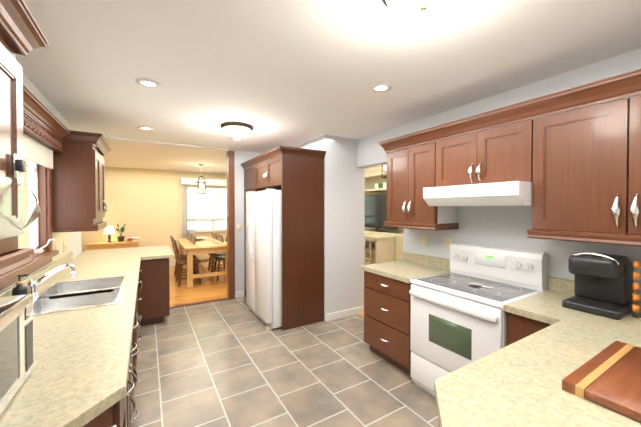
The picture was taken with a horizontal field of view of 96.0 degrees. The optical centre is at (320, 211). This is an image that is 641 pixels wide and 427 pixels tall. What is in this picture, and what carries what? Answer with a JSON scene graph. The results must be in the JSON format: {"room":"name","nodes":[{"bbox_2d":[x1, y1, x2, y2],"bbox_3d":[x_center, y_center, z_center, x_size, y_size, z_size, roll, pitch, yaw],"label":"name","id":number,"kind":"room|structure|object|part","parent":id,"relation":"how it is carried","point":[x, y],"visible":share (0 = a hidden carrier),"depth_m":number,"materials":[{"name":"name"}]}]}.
{"room":"kitchen","nodes":[
{"label":"kitchen","id":0,"kind":"room"},
{"bbox_2d":[18,159,28,248],"bbox_3d":[-3.751,0.234,3.643,0.880,2.540,0.100,0,1,-31],"label":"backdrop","id":1,"kind":"structure","parent":0,"point":[23,243],"depth_m":3.61,"materials":[{"name":"white"}]},
{"bbox_2d":[0,74,81,292],"bbox_3d":[-1.587,0.266,1.024,0.120,2.540,6.820,0,1,-31],"label":"wall","id":2,"kind":"structure","parent":0,"point":[72,240],"depth_m":2.91,"materials":[{"name":"beige paint"}]},
{"bbox_2d":[0,0,48,276],"bbox_3d":[-1.069,-0.257,0.670,0.404,0.956,1.182,0,1,-31],"label":"upper cabinet","id":3,"kind":"object","parent":2,"relation":"attached to","point":[21,33],"depth_m":1.10,"materials":[{"name":"brown wood"}]},
{"bbox_3d":[-1.181,-0.175,1.157,0.037,0.090,0.127,0,1,-31],"label":"door latch","id":4,"kind":"part","parent":3,"relation":"part of","materials":[{"name":"black metal"}]},
{"bbox_2d":[0,161,58,290],"bbox_3d":[-2.079,-0.040,1.933,0.181,1.030,1.740,0,1,-31],"label":"kitchen window","id":5,"kind":"structure","parent":2,"relation":"in","point":[40,182],"depth_m":2.52,"materials":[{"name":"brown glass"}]},
{"bbox_2d":[23,85,69,168],"bbox_3d":[-1.947,-0.555,1.889,0.165,0.362,1.946,0,1,-31],"label":"window valance","id":6,"kind":"object","parent":2,"relation":"attached to","point":[45,130],"visible":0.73,"depth_m":2.17,"materials":[{"name":"brown wood"}]},
{"bbox_2d":[55,242,65,256],"bbox_3d":[-2.701,0.392,3.005,0.014,0.114,0.390,0,1,-31],"label":"electrical outlet","id":7,"kind":"object","parent":2,"relation":"attached to","point":[64,248],"visible":0.71,"depth_m":3.11,"materials":[{"name":"beige plastic"}]},
{"bbox_2d":[52,130,111,231],"bbox_3d":[-2.536,-0.287,3.102,0.404,0.956,0.862,0,1,-31],"label":"upper cabinet","id":8,"kind":"object","parent":2,"relation":"attached to","point":[79,204],"visible":1,"depth_m":2.79,"materials":[{"name":"brown wood"}]},
{"bbox_2d":[81,166,226,262],"bbox_3d":[-3.157,0.178,8.216,6.620,2.540,0.120,0,1,-31],"label":"wall","id":9,"kind":"structure","parent":0,"point":[144,205],"depth_m":7.37,"materials":[{"name":"beige paint"}]},
{"bbox_2d":[181,189,181,238],"bbox_3d":[-3.741,0.429,7.774,0.024,2.050,0.024,0,1,-31],"label":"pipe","id":10,"kind":"object","parent":9,"relation":"attached to","point":[181,213],"visible":0.61,"depth_m":7.76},
{"bbox_2d":[169,261,221,265],"bbox_3d":[-3.173,1.399,8.141,6.500,0.100,0.014,0,1,-31],"label":"baseboard","id":11,"kind":"structure","parent":9,"relation":"attached to","point":[172,263],"depth_m":7.68,"materials":[{"name":"white wood"}]},
{"bbox_2d":[182,185,226,233],"bbox_3d":[-2.685,-0.060,8.457,2.500,1.330,0.150,0,1,-31],"label":"dining room window","id":12,"kind":"structure","parent":9,"relation":"in","point":[223,219],"depth_m":8.10,"materials":[{"name":"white glass"}]},
{"bbox_2d":[181,178,226,255],"bbox_3d":[-2.614,0.217,8.343,2.560,2.220,0.115,0,1,-31],"label":"window blinds","id":13,"kind":"object","parent":12,"relation":"attached to","point":[191,181],"visible":0.58,"depth_m":7.79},
{"bbox_2d":[233,150,276,291],"bbox_3d":[-1.169,0.215,5.200,0.790,2.540,0.100,0,1,-31],"label":"wall","id":14,"kind":"structure","parent":0,"point":[240,157],"depth_m":5.00,"materials":[{"name":"white paint"}]},
{"bbox_2d":[226,151,234,298],"bbox_3d":[-1.545,0.231,4.962,0.100,2.514,0.140,0,1,-31],"label":"trim","id":15,"kind":"structure","parent":14,"relation":"attached to","point":[230,226],"depth_m":4.91,"materials":[{"name":"brown wood"}]},
{"bbox_2d":[133,261,438,426],"bbox_3d":[-0.544,1.533,3.783,6.740,0.060,10.440,0,1,-31],"label":"floor","id":16,"kind":"structure","parent":0,"point":[233,362],"depth_m":2.68,"materials":[{"name":"tile"}]},
{"bbox_2d":[39,258,169,426],"bbox_3d":[-1.731,1.078,2.388,1.028,0.884,4.085,0,1,-31],"label":"base cabinet","id":17,"kind":"object","parent":16,"relation":"on","point":[153,300],"visible":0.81,"depth_m":1.67,"materials":[{"name":"brown wood"}]},
{"bbox_2d":[0,245,173,426],"bbox_3d":[-1.814,0.561,2.567,1.080,0.150,4.550,0,1,-31],"label":"countertop","id":18,"kind":"structure","parent":17,"relation":"on","point":[77,376],"depth_m":1.25,"materials":[{"name":"stone"}]},
{"bbox_2d":[0,294,33,414],"bbox_3d":[-1.116,0.465,0.780,0.372,0.297,0.530,0,1,-31],"label":"microwave","id":19,"kind":"object","parent":18,"relation":"on","point":[16,341],"visible":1,"depth_m":0.96,"materials":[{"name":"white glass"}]},
{"bbox_2d":[12,274,28,295],"bbox_3d":[-1.919,0.503,1.843,0.075,0.194,0.069,0,1,-31],"label":"soap dispenser","id":20,"kind":"object","parent":18,"relation":"on","point":[19,289],"visible":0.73,"depth_m":1.83,"materials":[{"name":"black plastic"}]},
{"bbox_2d":[27,264,75,297],"bbox_3d":[-1.882,0.486,2.011,0.266,0.212,0.135,0,1,-31],"label":"faucet","id":21,"kind":"object","parent":18,"relation":"on","point":[32,287],"visible":0.92,"depth_m":2.01,"materials":[{"name":"silver metal"}]},
{"bbox_2d":[33,275,127,315],"bbox_3d":[-1.777,0.690,2.118,0.570,0.197,0.910,0,1,-31],"label":"double sink","id":22,"kind":"object","parent":18,"relation":"in","point":[62,296],"visible":0.38,"depth_m":2.16,"materials":[{"name":"metal"}]},
{"bbox_2d":[85,240,139,249],"bbox_3d":[-4.877,1.095,6.829,1.030,0.740,0.420,0,1,-31],"label":"console table","id":23,"kind":"object","parent":16,"relation":"on","point":[106,245],"visible":0.5,"depth_m":6.69,"materials":[{"name":"brown wood"}]},
{"bbox_2d":[103,226,114,241],"bbox_3d":[-4.963,0.540,6.781,0.230,0.370,0.230,0,1,-31],"label":"table lamp","id":24,"kind":"object","parent":23,"relation":"on","point":[108,230],"visible":0.96,"depth_m":6.74,"materials":[{"name":"white fabric"}]},
{"bbox_2d":[116,223,124,241],"bbox_3d":[-4.793,0.500,6.931,0.182,0.447,0.219,0,1,-31],"label":"potted plant","id":25,"kind":"object","parent":23,"relation":"on","point":[120,238],"visible":1,"depth_m":6.89,"materials":[{"name":"green plant"}]},
{"bbox_2d":[170,233,196,277],"bbox_3d":[-3.049,0.977,6.411,0.490,0.992,0.530,0,1,-31],"label":"chair","id":26,"kind":"object","parent":16,"relation":"on","point":[183,256],"visible":0.52,"depth_m":6.35,"materials":[{"name":"brown wood"}]},
{"bbox_2d":[172,235,200,286],"bbox_3d":[-2.734,0.983,5.889,0.490,0.992,0.530,0,1,-31],"label":"chair","id":27,"kind":"object","parent":16,"relation":"on","point":[182,262],"visible":0.94,"depth_m":5.82,"materials":[{"name":"brown wood"}]},
{"bbox_2d":[170,297,228,308],"bbox_3d":[-1.966,1.486,4.694,0.915,0.012,0.090,0,1,-31],"label":"trim","id":28,"kind":"structure","parent":16,"relation":"on","point":[199,302],"depth_m":4.68,"materials":[{"name":"brown wood"}]},
{"bbox_2d":[176,237,226,287],"bbox_3d":[-2.685,1.079,6.573,0.920,0.780,1.900,0,1,-31],"label":"dining table","id":29,"kind":"object","parent":16,"relation":"on","point":[207,245],"visible":0.62,"depth_m":5.89,"materials":[{"name":"brown wood"}]},
{"bbox_2d":[208,232,226,272],"bbox_3d":[-2.390,0.971,6.867,0.490,0.992,0.530,0,1,-31],"label":"chair","id":30,"kind":"object","parent":16,"relation":"on","point":[214,236],"visible":0.48,"depth_m":6.78,"materials":[{"name":"brown wood"}]},
{"bbox_2d":[213,234,224,281],"bbox_3d":[-2.080,0.978,6.353,0.490,0.992,0.530,0,1,-31],"label":"chair","id":31,"kind":"object","parent":16,"relation":"on","point":[222,257],"visible":0.35,"depth_m":6.23,"materials":[{"name":"brown wood"}]},
{"bbox_2d":[246,188,281,330],"bbox_3d":[-0.610,0.603,4.140,0.803,1.790,0.890,0,1,-31],"label":"refrigerator","id":32,"kind":"object","parent":16,"relation":"on","point":[264,256],"visible":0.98,"depth_m":3.68,"materials":[{"name":"white metal"}]},
{"bbox_2d":[241,146,325,330],"bbox_3d":[-0.651,0.340,4.446,0.675,2.310,1.709,0,1,-31],"label":"enclosure","id":33,"kind":"object","parent":16,"relation":"on","point":[295,175],"visible":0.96,"depth_m":3.79,"materials":[{"name":"brown wood"}]},
{"bbox_2d":[279,135,364,320],"bbox_3d":[-0.101,0.219,4.863,0.690,2.540,1.780,0,1,-31],"label":"wall block","id":34,"kind":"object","parent":16,"relation":"on","point":[344,217],"visible":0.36,"depth_m":4.08,"materials":[{"name":"white paint"}]},
{"bbox_2d":[325,305,363,321],"bbox_3d":[0.364,1.449,4.109,0.688,0.100,0.014,0,1,-31],"label":"baseboard","id":35,"kind":"structure","parent":34,"relation":"attached to","point":[343,313],"depth_m":4.09,"materials":[{"name":"white wood"}]},
{"bbox_2d":[365,166,403,260],"bbox_3d":[1.204,0.257,6.690,0.484,2.420,2.532,0,1,-31],"label":"shelving","id":36,"kind":"object","parent":16,"relation":"on","point":[375,183],"visible":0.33,"depth_m":6.34,"materials":[{"name":"beige wood"}]},
{"bbox_2d":[364,271,411,375],"bbox_3d":[0.882,1.070,2.980,0.677,0.884,0.638,0,1,-31],"label":"base cabinet","id":37,"kind":"object","parent":16,"relation":"on","point":[387,307],"visible":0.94,"depth_m":2.78,"materials":[{"name":"brown wood"}]},
{"bbox_2d":[360,251,450,282],"bbox_3d":[0.884,0.554,2.989,0.658,0.146,0.673,0,1,-31],"label":"countertop","id":38,"kind":"structure","parent":37,"relation":"on","point":[408,267],"depth_m":2.97,"materials":[{"name":"stone"}]},
{"bbox_2d":[409,242,547,398],"bbox_3d":[1.240,0.913,2.350,0.693,1.215,0.768,0,1,-31],"label":"range","id":39,"kind":"object","parent":16,"relation":"on","point":[458,320],"visible":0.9,"depth_m":2.25,"materials":[{"name":"white metal"}]},
{"bbox_2d":[468,282,492,287],"bbox_3d":[1.265,0.583,2.282,0.104,0.010,0.181,0,1,-31],"label":"spoon rest","id":40,"kind":"object","parent":39,"relation":"on","point":[476,283],"visible":1,"depth_m":2.31,"materials":[{"name":"ceramic"}]},
{"bbox_2d":[439,312,550,426],"bbox_3d":[1.158,1.091,1.302,1.938,0.884,0.942,0,1,-31],"label":"base cabinet","id":41,"kind":"object","parent":16,"relation":"on","point":[519,327],"depth_m":1.59,"materials":[{"name":"brown wood"}]},
{"bbox_2d":[434,276,640,426],"bbox_3d":[1.148,0.576,1.273,1.978,0.146,0.974,0,1,-31],"label":"countertop","id":42,"kind":"structure","parent":41,"relation":"on","point":[517,383],"depth_m":1.08,"materials":[{"name":"stone"}]},
{"bbox_2d":[562,252,635,319],"bbox_3d":[1.717,0.424,1.781,0.320,0.355,0.260,0,1,-31],"label":"coffee maker","id":43,"kind":"object","parent":42,"relation":"on","point":[603,285],"visible":0.98,"depth_m":1.71,"materials":[{"name":"black plastic"}]},
{"bbox_2d":[562,341,640,422],"bbox_3d":[1.169,0.595,0.980,0.570,0.032,0.370,0,1,-31],"label":"cutting board","id":44,"kind":"object","parent":42,"relation":"on","point":[609,377],"visible":1,"depth_m":0.99,"materials":[{"name":"brown wood"}]},
{"bbox_2d":[631,261,640,320],"bbox_3d":[1.841,0.412,1.605,0.150,0.382,0.150,0,1,-31],"label":"pod carousel","id":45,"kind":"object","parent":42,"relation":"on","point":[636,286],"visible":1,"depth_m":1.63,"materials":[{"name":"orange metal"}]},
{"bbox_2d":[16,0,640,173],"bbox_3d":[-0.544,-1.067,3.751,6.740,0.060,10.440,0,1,-31],"label":"ceiling","id":46,"kind":"structure","parent":0,"point":[287,73],"depth_m":1.95,"materials":[{"name":"white paint"}]},
{"bbox_2d":[137,126,153,130],"bbox_3d":[-2.173,-1.030,3.587,0.176,0.009,0.176,0,1,-31],"label":"recessed light","id":47,"kind":"object","parent":46,"relation":"in","point":[144,128],"visible":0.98,"depth_m":3.58,"materials":[{"name":"white glass"}]},
{"bbox_2d":[135,78,160,87],"bbox_3d":[-1.366,-1.014,2.287,0.176,0.009,0.176,0,1,-31],"label":"recessed light","id":48,"kind":"object","parent":46,"relation":"in","point":[148,83],"visible":1,"depth_m":2.28,"materials":[{"name":"white glass"}]},
{"bbox_2d":[104,136,228,151],"bbox_3d":[-2.422,-1.033,4.406,1.960,0.025,0.140,0,1,-31],"label":"ceiling beam","id":49,"kind":"structure","parent":46,"relation":"attached to","point":[161,143],"depth_m":4.40,"materials":[{"name":"white paint"}]},
{"bbox_2d":[196,164,206,193],"bbox_3d":[-2.720,-0.739,6.589,0.216,0.666,0.216,0,1,-31],"label":"pendant lantern","id":50,"kind":"object","parent":46,"relation":"hanging from","point":[201,186],"visible":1,"depth_m":6.57,"materials":[{"name":"brown metal"}]},
{"bbox_2d":[220,122,252,138],"bbox_3d":[-1.013,-0.958,3.504,0.390,0.152,0.390,0,1,-31],"label":"dome","id":51,"kind":"object","parent":46,"relation":"attached to","point":[237,129],"visible":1,"depth_m":3.39,"materials":[{"name":"white glass"}]},
{"bbox_2d":[370,83,391,91],"bbox_3d":[0.498,-1.015,2.372,0.176,0.009,0.176,0,1,-31],"label":"recessed light","id":52,"kind":"object","parent":46,"relation":"in","point":[381,87],"visible":1,"depth_m":2.37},
{"bbox_2d":[382,164,386,177],"bbox_3d":[1.026,-0.783,4.444,0.166,0.526,0.166,0,1,-31],"label":"lantern","id":53,"kind":"object","parent":46,"relation":"hanging from","point":[384,166],"visible":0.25,"depth_m":4.45,"materials":[{"name":"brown metal"}]},
{"bbox_2d":[382,0,453,18],"bbox_3d":[0.444,-0.930,1.242,0.390,0.152,0.390,0,1,-31],"label":"dome","id":54,"kind":"object","parent":46,"relation":"attached to","point":[412,9],"visible":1,"depth_m":1.26,"materials":[{"name":"white glass"}]},
{"bbox_2d":[357,48,640,290],"bbox_3d":[1.856,0.253,2.131,0.120,2.540,4.920,0,1,-31],"label":"wall","id":55,"kind":"structure","parent":0,"point":[503,226],"depth_m":2.46,"materials":[{"name":"white paint"}]},
{"bbox_2d":[421,235,426,245],"bbox_3d":[1.141,0.320,3.185,0.014,0.114,0.070,0,1,-31],"label":"electrical outlet","id":56,"kind":"object","parent":55,"relation":"attached to","point":[424,237],"depth_m":3.18,"materials":[{"name":"beige plastic"}]},
{"bbox_2d":[445,237,451,248],"bbox_3d":[1.299,0.323,2.929,0.008,0.114,0.070,0,1,-31],"label":"electrical outlet","id":57,"kind":"object","parent":55,"relation":"attached to","point":[448,241],"depth_m":2.93,"materials":[{"name":"beige plastic"}]},
{"bbox_2d":[423,181,532,205],"bbox_3d":[1.329,-0.125,2.376,0.520,0.166,0.774,0,1,-31],"label":"range hood","id":58,"kind":"object","parent":55,"relation":"attached to","point":[514,193],"visible":0.96,"depth_m":2.14,"materials":[{"name":"white metal"}]},
{"bbox_2d":[378,68,640,246],"bbox_3d":[1.528,-0.288,2.156,0.404,0.940,2.751,0,1,-31],"label":"upper cabinet","id":59,"kind":"object","parent":55,"relation":"attached to","point":[579,168],"visible":0.94,"depth_m":1.90,"materials":[{"name":"brown wood"}]},
{"bbox_3d":[2.352,1.538,3.357,2.220,0.060,6.720,0,1,-31],"label":"floor","id":60,"kind":"structure","parent":0,"visible":0},
{"bbox_2d":[364,233,394,264],"bbox_3d":[0.921,0.986,6.353,0.470,0.970,1.500,0,1,-31],"label":"tv console","id":61,"kind":"object","parent":60,"relation":"on","point":[379,248],"visible":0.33,"depth_m":5.78,"materials":[{"name":"beige wood"}]},
{"bbox_2d":[365,194,397,231],"bbox_3d":[1.276,0.039,6.468,0.150,0.819,1.250,0,1,-31],"label":"screen","id":62,"kind":"object","parent":61,"relation":"on","point":[376,211],"visible":0.71,"depth_m":6.42,"materials":[{"name":"black plastic"}]},
{"label":"outside","id":63,"kind":"structure","parent":0,"visible":0},
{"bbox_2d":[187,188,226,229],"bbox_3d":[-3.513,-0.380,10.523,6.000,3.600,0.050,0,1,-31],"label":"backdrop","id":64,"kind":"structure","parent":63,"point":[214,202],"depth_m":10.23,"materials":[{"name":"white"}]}
]}

